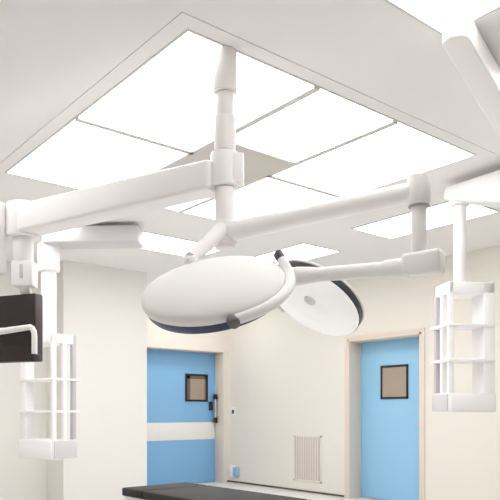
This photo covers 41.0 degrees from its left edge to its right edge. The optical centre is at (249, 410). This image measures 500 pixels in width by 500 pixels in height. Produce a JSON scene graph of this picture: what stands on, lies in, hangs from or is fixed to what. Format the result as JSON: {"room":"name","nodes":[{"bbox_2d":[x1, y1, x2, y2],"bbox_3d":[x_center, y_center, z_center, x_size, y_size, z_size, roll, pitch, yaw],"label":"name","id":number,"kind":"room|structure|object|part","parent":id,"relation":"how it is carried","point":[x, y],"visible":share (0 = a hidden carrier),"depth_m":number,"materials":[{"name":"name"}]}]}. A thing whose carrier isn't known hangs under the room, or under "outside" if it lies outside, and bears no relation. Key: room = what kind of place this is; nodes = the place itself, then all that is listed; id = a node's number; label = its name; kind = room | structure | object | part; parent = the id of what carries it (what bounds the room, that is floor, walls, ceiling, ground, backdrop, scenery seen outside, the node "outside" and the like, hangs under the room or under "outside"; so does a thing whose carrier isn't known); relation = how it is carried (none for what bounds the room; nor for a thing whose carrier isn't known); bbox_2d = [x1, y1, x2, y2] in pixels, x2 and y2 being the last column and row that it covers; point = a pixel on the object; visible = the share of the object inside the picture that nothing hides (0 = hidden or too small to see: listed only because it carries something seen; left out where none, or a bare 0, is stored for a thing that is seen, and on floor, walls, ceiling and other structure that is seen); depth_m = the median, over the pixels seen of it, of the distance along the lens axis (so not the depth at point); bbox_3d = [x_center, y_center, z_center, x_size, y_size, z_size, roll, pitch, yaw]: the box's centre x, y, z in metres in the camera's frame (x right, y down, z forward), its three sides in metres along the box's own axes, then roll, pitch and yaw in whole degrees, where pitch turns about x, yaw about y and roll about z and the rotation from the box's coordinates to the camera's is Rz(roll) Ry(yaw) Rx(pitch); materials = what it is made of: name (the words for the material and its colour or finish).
{"room":"operating room","nodes":[
{"label":"operating room","id":0,"kind":"room"},
{"bbox_2d":[0,262,46,499],"bbox_3d":[-4.691,-0.310,6.758,5.330,2.960,0.300,0,0,-39],"label":"wall","id":1,"kind":"structure","parent":0,"point":[20,478],"depth_m":8.09,"materials":[{"name":"white paint"}]},
{"bbox_2d":[47,260,146,499],"bbox_3d":[-2.226,-0.310,8.854,1.140,2.960,1.410,0,0,-39],"label":"wall","id":2,"kind":"structure","parent":0,"point":[101,306],"depth_m":8.29,"materials":[{"name":"white paint"}]},
{"bbox_2d":[147,316,228,482],"bbox_3d":[-1.285,-0.310,10.332,2.190,2.960,0.320,0,0,-39],"label":"wall","id":3,"kind":"structure","parent":0,"point":[157,336],"depth_m":10.62,"materials":[{"name":"paint"}]},
{"bbox_2d":[147,349,216,484],"bbox_3d":[-1.144,0.109,10.491,1.520,2.102,0.154,0,0,-39],"label":"door","id":4,"kind":"structure","parent":3,"relation":"in","point":[181,396],"depth_m":10.55,"materials":[{"name":"blue metal"}]},
{"bbox_3d":[-0.862,-0.370,10.755,0.380,0.383,0.004,0,0,-39],"label":"pane","id":5,"kind":"part","parent":4,"relation":"part of","materials":[{"name":"beige glass"}]},
{"bbox_3d":[-0.580,-0.036,10.927,0.040,0.423,0.093,0,0,-39],"label":"handle","id":6,"kind":"part","parent":4,"relation":"part of","materials":[{"name":"silver metal"}]},
{"bbox_2d":[147,346,223,482],"bbox_3d":[-1.091,0.105,10.427,1.550,2.130,0.240,0,0,-39],"label":"door frame","id":7,"kind":"structure","parent":3,"relation":"attached to","point":[219,355],"depth_m":10.87,"materials":[{"name":"paint"}]},
{"bbox_2d":[0,0,499,285],"bbox_3d":[-0.244,-1.840,4.394,9.600,0.100,11.500,0,0,-39],"label":"ceiling","id":8,"kind":"structure","parent":0,"point":[52,52],"depth_m":3.49,"materials":[{"name":"paint"}]},
{"bbox_2d":[19,225,143,459],"bbox_3d":[-1.665,-0.662,6.500,1.263,2.255,0.513,0,0,13],"label":"pendant","id":9,"kind":"object","parent":8,"relation":"hanging from","point":[105,236],"visible":0.82,"depth_m":6.42,"materials":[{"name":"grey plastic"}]},
{"bbox_3d":[-2.075,0.372,6.452,0.510,0.165,0.012,0,0,37],"label":"drawer","id":10,"kind":"part","parent":9,"relation":"part of","materials":[{"name":"white ceramic"}]},
{"bbox_2d":[19,410,79,412],"bbox_3d":[-1.973,0.007,6.570,0.542,0.022,0.320,0,0,37],"label":"shelf","id":11,"kind":"object","parent":9,"relation":"attached to","point":[20,411],"depth_m":6.42,"materials":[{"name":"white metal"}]},
{"bbox_2d":[19,378,79,382],"bbox_3d":[-1.973,-0.299,6.570,0.542,0.022,0.320,0,0,37],"label":"shelf","id":12,"kind":"object","parent":9,"relation":"attached to","point":[22,380],"depth_m":6.47,"materials":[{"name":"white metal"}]},
{"bbox_3d":[-1.862,-0.134,6.329,0.042,1.198,0.042,0,0,37],"label":"post","id":13,"kind":"part","parent":9,"relation":"part of","materials":[{"name":"white metal"}]},
{"bbox_3d":[-1.790,-0.134,6.424,0.042,1.198,0.042,0,0,37],"label":"post","id":14,"kind":"part","parent":9,"relation":"part of","materials":[{"name":"white metal"}]},
{"bbox_3d":[-1.767,0.372,6.401,0.012,0.173,0.265,0,0,37],"label":"panel","id":15,"kind":"part","parent":9,"relation":"part of","materials":[{"name":"grey plastic"}]},
{"bbox_3d":[-1.724,-0.134,6.511,0.042,1.198,0.042,0,0,37],"label":"post","id":16,"kind":"part","parent":9,"relation":"part of","materials":[{"name":"grey plastic"}]},
{"bbox_2d":[139,231,218,255],"bbox_3d":[-0.908,-1.786,7.187,1.228,0.008,0.628,0,0,-39],"label":"recessed light","id":17,"kind":"object","parent":8,"relation":"in","point":[152,241],"visible":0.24,"depth_m":7.17,"materials":[{"name":"white plastic"}]},
{"bbox_2d":[0,12,494,221],"bbox_3d":[-0.127,-1.780,4.829,2.601,0.020,2.608,0,0,-39],"label":"ceiling light panel","id":18,"kind":"object","parent":8,"relation":"attached to","point":[304,136],"visible":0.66,"depth_m":4.28,"materials":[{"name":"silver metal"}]},
{"bbox_2d":[7,120,185,188],"bbox_3d":[-1.122,-1.786,4.805,0.831,0.008,1.182,0,0,-39],"label":"diffuser","id":19,"kind":"object","parent":18,"relation":"attached to","point":[78,154],"depth_m":4.70,"materials":[{"name":"white plastic"}]},
{"bbox_2d":[167,199,203,210],"bbox_3d":[-0.622,-1.786,5.420,0.636,0.008,0.866,0,0,-39],"label":"diffuser","id":20,"kind":"object","parent":18,"relation":"attached to","point":[182,207],"depth_m":5.82,"materials":[{"name":"white plastic"}]},
{"bbox_2d":[79,32,312,150],"bbox_3d":[-0.344,-1.786,3.857,0.831,0.008,1.182,0,0,-39],"label":"diffuser","id":21,"kind":"object","parent":18,"relation":"attached to","point":[169,99],"depth_m":3.78,"materials":[{"name":"white plastic"}]},
{"bbox_2d":[213,46,236,250],"bbox_3d":[-0.124,-1.293,3.320,0.120,0.978,0.120,0,0,-39],"label":"column","id":22,"kind":"structure","parent":18,"relation":"hanging from","point":[224,57],"depth_m":3.28,"materials":[{"name":"white plastic"}]},
{"bbox_2d":[0,148,243,288],"bbox_3d":[-0.791,-1.018,3.734,1.781,0.520,0.292,0,0,28],"label":"boom","id":23,"kind":"object","parent":22,"relation":"attached to","point":[23,222],"visible":0.96,"depth_m":3.65,"materials":[{"name":"white metal"}]},
{"bbox_2d":[0,287,42,362],"bbox_3d":[-1.549,-0.542,4.203,0.675,0.496,0.225,0,0,24],"label":"monitor","id":24,"kind":"object","parent":23,"relation":"hanging from","point":[21,316],"visible":0.91,"depth_m":4.09,"materials":[{"name":"grey plastic"}]},
{"bbox_3d":[-1.529,-0.423,4.107,0.547,0.195,0.052,0,0,23],"label":"handle","id":25,"kind":"part","parent":24,"relation":"part of","materials":[{"name":"white metal"}]},
{"bbox_3d":[-1.291,-0.507,4.084,0.006,0.400,0.063,0,0,23],"label":"trim","id":26,"kind":"part","parent":24,"relation":"part of","materials":[{"name":"grey plastic"}]},
{"bbox_3d":[-0.776,-1.161,3.710,1.450,0.170,0.170,0,0,33],"label":"boom arm","id":27,"kind":"part","parent":23,"relation":"part of","materials":[{"name":"white metal"}]},
{"bbox_2d":[141,222,295,333],"bbox_3d":[-0.142,-0.624,2.852,0.671,0.656,0.768,0,0,-39],"label":"lamp","id":28,"kind":"object","parent":22,"relation":"attached to","point":[216,294],"visible":1,"depth_m":2.64,"materials":[{"name":"white"}]},
{"bbox_3d":[-0.197,-0.802,3.150,0.072,0.299,0.411,0,0,23],"label":"hanger arm","id":29,"kind":"part","parent":28,"relation":"part of","materials":[{"name":"white plastic"}]},
{"bbox_3d":[-0.062,-0.333,2.497,0.046,0.057,0.056,0,0,-23],"label":"yoke knob","id":30,"kind":"part","parent":28,"relation":"part of","materials":[{"name":"grey plastic"}]},
{"bbox_3d":[0.127,-0.653,2.833,0.044,0.058,0.057,0,0,-39],"label":"yoke knob","id":31,"kind":"part","parent":28,"relation":"part of","materials":[{"name":"grey plastic"}]},
{"bbox_3d":[-0.137,-1.780,4.831,0.636,0.020,0.660,0,0,-39],"label":"plate","id":32,"kind":"part","parent":18,"relation":"part of","materials":[{"name":"grey metal"}]},
{"bbox_2d":[184,178,335,219],"bbox_3d":[0.085,-1.786,5.796,0.846,0.008,1.182,0,0,-39],"label":"diffuser","id":33,"kind":"object","parent":18,"relation":"attached to","point":[263,195],"depth_m":5.64,"materials":[{"name":"white plastic"}]},
{"bbox_2d":[236,89,391,161],"bbox_3d":[0.352,-1.786,4.235,0.636,0.008,0.882,0,0,-39],"label":"diffuser","id":34,"kind":"object","parent":18,"relation":"attached to","point":[321,121],"depth_m":4.19,"materials":[{"name":"white plastic"}]},
{"bbox_2d":[275,123,473,195],"bbox_3d":[0.863,-1.786,4.849,0.846,0.008,1.182,0,0,-39],"label":"diffuser","id":35,"kind":"object","parent":18,"relation":"attached to","point":[387,155],"depth_m":4.78,"materials":[{"name":"white plastic"}]},
{"bbox_2d":[254,243,340,263],"bbox_3d":[0.407,-1.786,7.776,0.588,0.008,1.228,0,0,-39],"label":"recessed light","id":36,"kind":"object","parent":8,"relation":"in","point":[302,251],"visible":0.49,"depth_m":7.54,"materials":[{"name":"white plastic"}]},
{"bbox_2d":[351,212,410,238],"bbox_3d":[1.441,-1.786,6.463,0.623,0.008,0.709,0,0,-39],"label":"recessed light","id":37,"kind":"object","parent":8,"relation":"in","point":[396,226],"depth_m":6.51,"materials":[{"name":"white plastic"}]},
{"bbox_2d":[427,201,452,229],"bbox_3d":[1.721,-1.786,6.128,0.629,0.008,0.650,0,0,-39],"label":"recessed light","id":38,"kind":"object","parent":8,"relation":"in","point":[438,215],"depth_m":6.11,"materials":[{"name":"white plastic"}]},
{"bbox_2d":[384,0,499,34],"bbox_3d":[0.648,-1.786,2.551,1.228,0.008,0.628,0,0,-39],"label":"recessed light","id":39,"kind":"object","parent":8,"relation":"in","point":[430,13],"visible":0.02,"depth_m":2.96,"materials":[{"name":"white plastic"}]},
{"bbox_2d":[430,7,499,411],"bbox_3d":[1.614,-0.890,4.144,0.907,1.800,2.672,0,0,14],"label":"pendant","id":40,"kind":"object","parent":8,"relation":"hanging from","point":[463,42],"visible":1,"depth_m":5.11,"materials":[{"name":"white metal"}]},
{"bbox_3d":[1.502,-0.490,5.359,0.042,1.000,0.042,0,0,-8],"label":"post","id":41,"kind":"part","parent":40,"relation":"part of","materials":[{"name":"grey plastic"}]},
{"bbox_3d":[1.488,-0.063,5.237,0.012,0.133,0.275,0,0,-8],"label":"panel","id":42,"kind":"part","parent":40,"relation":"part of","materials":[{"name":"grey plastic"}]},
{"bbox_3d":[1.519,-0.490,5.247,0.042,1.000,0.042,0,0,-8],"label":"post","id":43,"kind":"part","parent":40,"relation":"part of","materials":[{"name":"white metal"}]},
{"bbox_3d":[1.537,-0.490,5.124,0.042,1.000,0.042,0,0,-8],"label":"post","id":44,"kind":"part","parent":40,"relation":"part of","materials":[{"name":"white metal"}]},
{"bbox_2d":[430,358,494,364],"bbox_3d":[1.673,-0.387,5.274,0.387,0.022,0.330,0,0,-8],"label":"shelf","id":45,"kind":"object","parent":40,"relation":"attached to","point":[437,361],"depth_m":5.15,"materials":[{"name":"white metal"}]},
{"bbox_2d":[430,323,494,330],"bbox_3d":[1.673,-0.658,5.274,0.387,0.022,0.330,0,0,-8],"label":"shelf","id":46,"kind":"object","parent":40,"relation":"attached to","point":[437,326],"depth_m":5.15,"materials":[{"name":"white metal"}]},
{"bbox_3d":[1.792,-1.591,4.969,0.295,0.302,0.736,0,0,-39],"label":"swing arm","id":47,"kind":"part","parent":40,"relation":"part of","materials":[{"name":"white metal"}]},
{"bbox_3d":[1.706,-0.063,5.117,0.355,0.125,0.012,0,0,-8],"label":"drawer","id":48,"kind":"part","parent":40,"relation":"part of","materials":[{"name":"white ceramic"}]},
{"bbox_2d":[467,205,499,219],"bbox_3d":[1.998,-1.786,5.987,0.377,0.008,0.332,0,0,-39],"label":"recessed light","id":49,"kind":"object","parent":8,"relation":"in","point":[473,211],"depth_m":5.99,"materials":[{"name":"white plastic"}]},
{"bbox_2d":[195,481,382,499],"bbox_3d":[-0.244,1.220,4.394,9.600,0.100,11.500,0,0,-39],"label":"floor","id":50,"kind":"structure","parent":0,"point":[259,489],"depth_m":9.55,"materials":[{"name":"plastic"}]},
{"bbox_2d":[122,482,309,499],"bbox_3d":[0.018,0.820,3.528,0.572,0.700,1.911,0,0,-39],"label":"table","id":51,"kind":"object","parent":50,"relation":"on","point":[184,490],"visible":1,"depth_m":3.84,"materials":[{"name":"black plastic"}]},
{"bbox_3d":[-0.527,0.530,4.157,0.457,0.025,0.226,0,0,-39],"label":"plate","id":52,"kind":"part","parent":51,"relation":"part of","materials":[{"name":"white plastic"}]},
{"bbox_2d":[213,173,444,285],"bbox_3d":[0.274,-0.740,2.969,1.185,0.403,0.179,0,0,38],"label":"support","id":53,"kind":"object","parent":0,"point":[416,193],"visible":0.91,"depth_m":2.79,"materials":[{"name":"white metal"}]},
{"bbox_2d":[272,259,363,335],"bbox_3d":[0.300,-0.538,3.219,0.468,0.331,0.493,0,0,-5],"label":"lamp","id":54,"kind":"object","parent":53,"relation":"attached to","point":[334,308],"visible":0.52,"depth_m":3.15,"materials":[{"name":"white plastic"}]},
{"bbox_3d":[0.277,-0.883,3.000,1.026,0.100,0.100,0,0,39],"label":"extension arm","id":55,"kind":"part","parent":53,"relation":"part of","materials":[{"name":"white metal"}]},
{"bbox_3d":[0.410,-0.588,2.842,0.547,0.099,0.084,0,0,30],"label":"spring arm","id":56,"kind":"part","parent":53,"relation":"part of","materials":[{"name":"white metal"}]},
{"bbox_2d":[229,245,499,499],"bbox_3d":[3.061,-0.310,7.018,0.320,2.960,10.960,0,0,-39],"label":"wall","id":57,"kind":"structure","parent":0,"point":[287,377],"depth_m":9.05,"materials":[{"name":"paint"}]},
{"bbox_2d":[231,407,234,416],"bbox_3d":[-0.275,0.021,10.812,0.020,0.150,0.110,0,0,-39],"label":"wall switch","id":58,"kind":"object","parent":57,"relation":"attached to","point":[232,408],"visible":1,"depth_m":10.80,"materials":[{"name":"white plastic"}]},
{"bbox_2d":[230,465,239,476],"bbox_3d":[-0.255,0.968,10.744,0.075,0.185,0.200,0,0,-39],"label":"wall box","id":59,"kind":"object","parent":57,"relation":"attached to","point":[234,471],"visible":1,"depth_m":10.69,"materials":[{"name":"blue plastic"}]},
{"bbox_2d":[229,480,343,496],"bbox_3d":[3.036,1.146,6.790,0.008,0.024,10.640,0,0,-39],"label":"baseboard","id":60,"kind":"structure","parent":57,"relation":"attached to","point":[229,480],"depth_m":9.78,"materials":[{"name":"grey"}]},
{"bbox_2d":[293,434,321,483],"bbox_3d":[0.812,0.680,9.495,0.011,0.668,0.578,0,0,-39],"label":"air vent","id":61,"kind":"object","parent":57,"relation":"in","point":[307,449],"visible":1,"depth_m":9.48,"materials":[{"name":"beige metal"}]},
{"bbox_2d":[345,328,424,499],"bbox_3d":[1.765,0.090,8.518,0.249,2.160,1.279,0,0,-39],"label":"door frame","id":62,"kind":"structure","parent":57,"relation":"attached to","point":[352,343],"depth_m":8.89,"materials":[{"name":"paint"}]},
{"bbox_2d":[361,337,418,499],"bbox_3d":[1.856,0.123,8.592,0.115,2.077,1.129,0,0,-39],"label":"door","id":63,"kind":"structure","parent":57,"relation":"in","point":[389,368],"depth_m":8.66,"materials":[{"name":"blue laminate"}]},
{"bbox_3d":[1.858,-0.369,8.597,0.005,0.382,0.385,0,0,-39],"label":"pane","id":64,"kind":"part","parent":63,"relation":"part of","materials":[{"name":"beige glass"}]}
]}

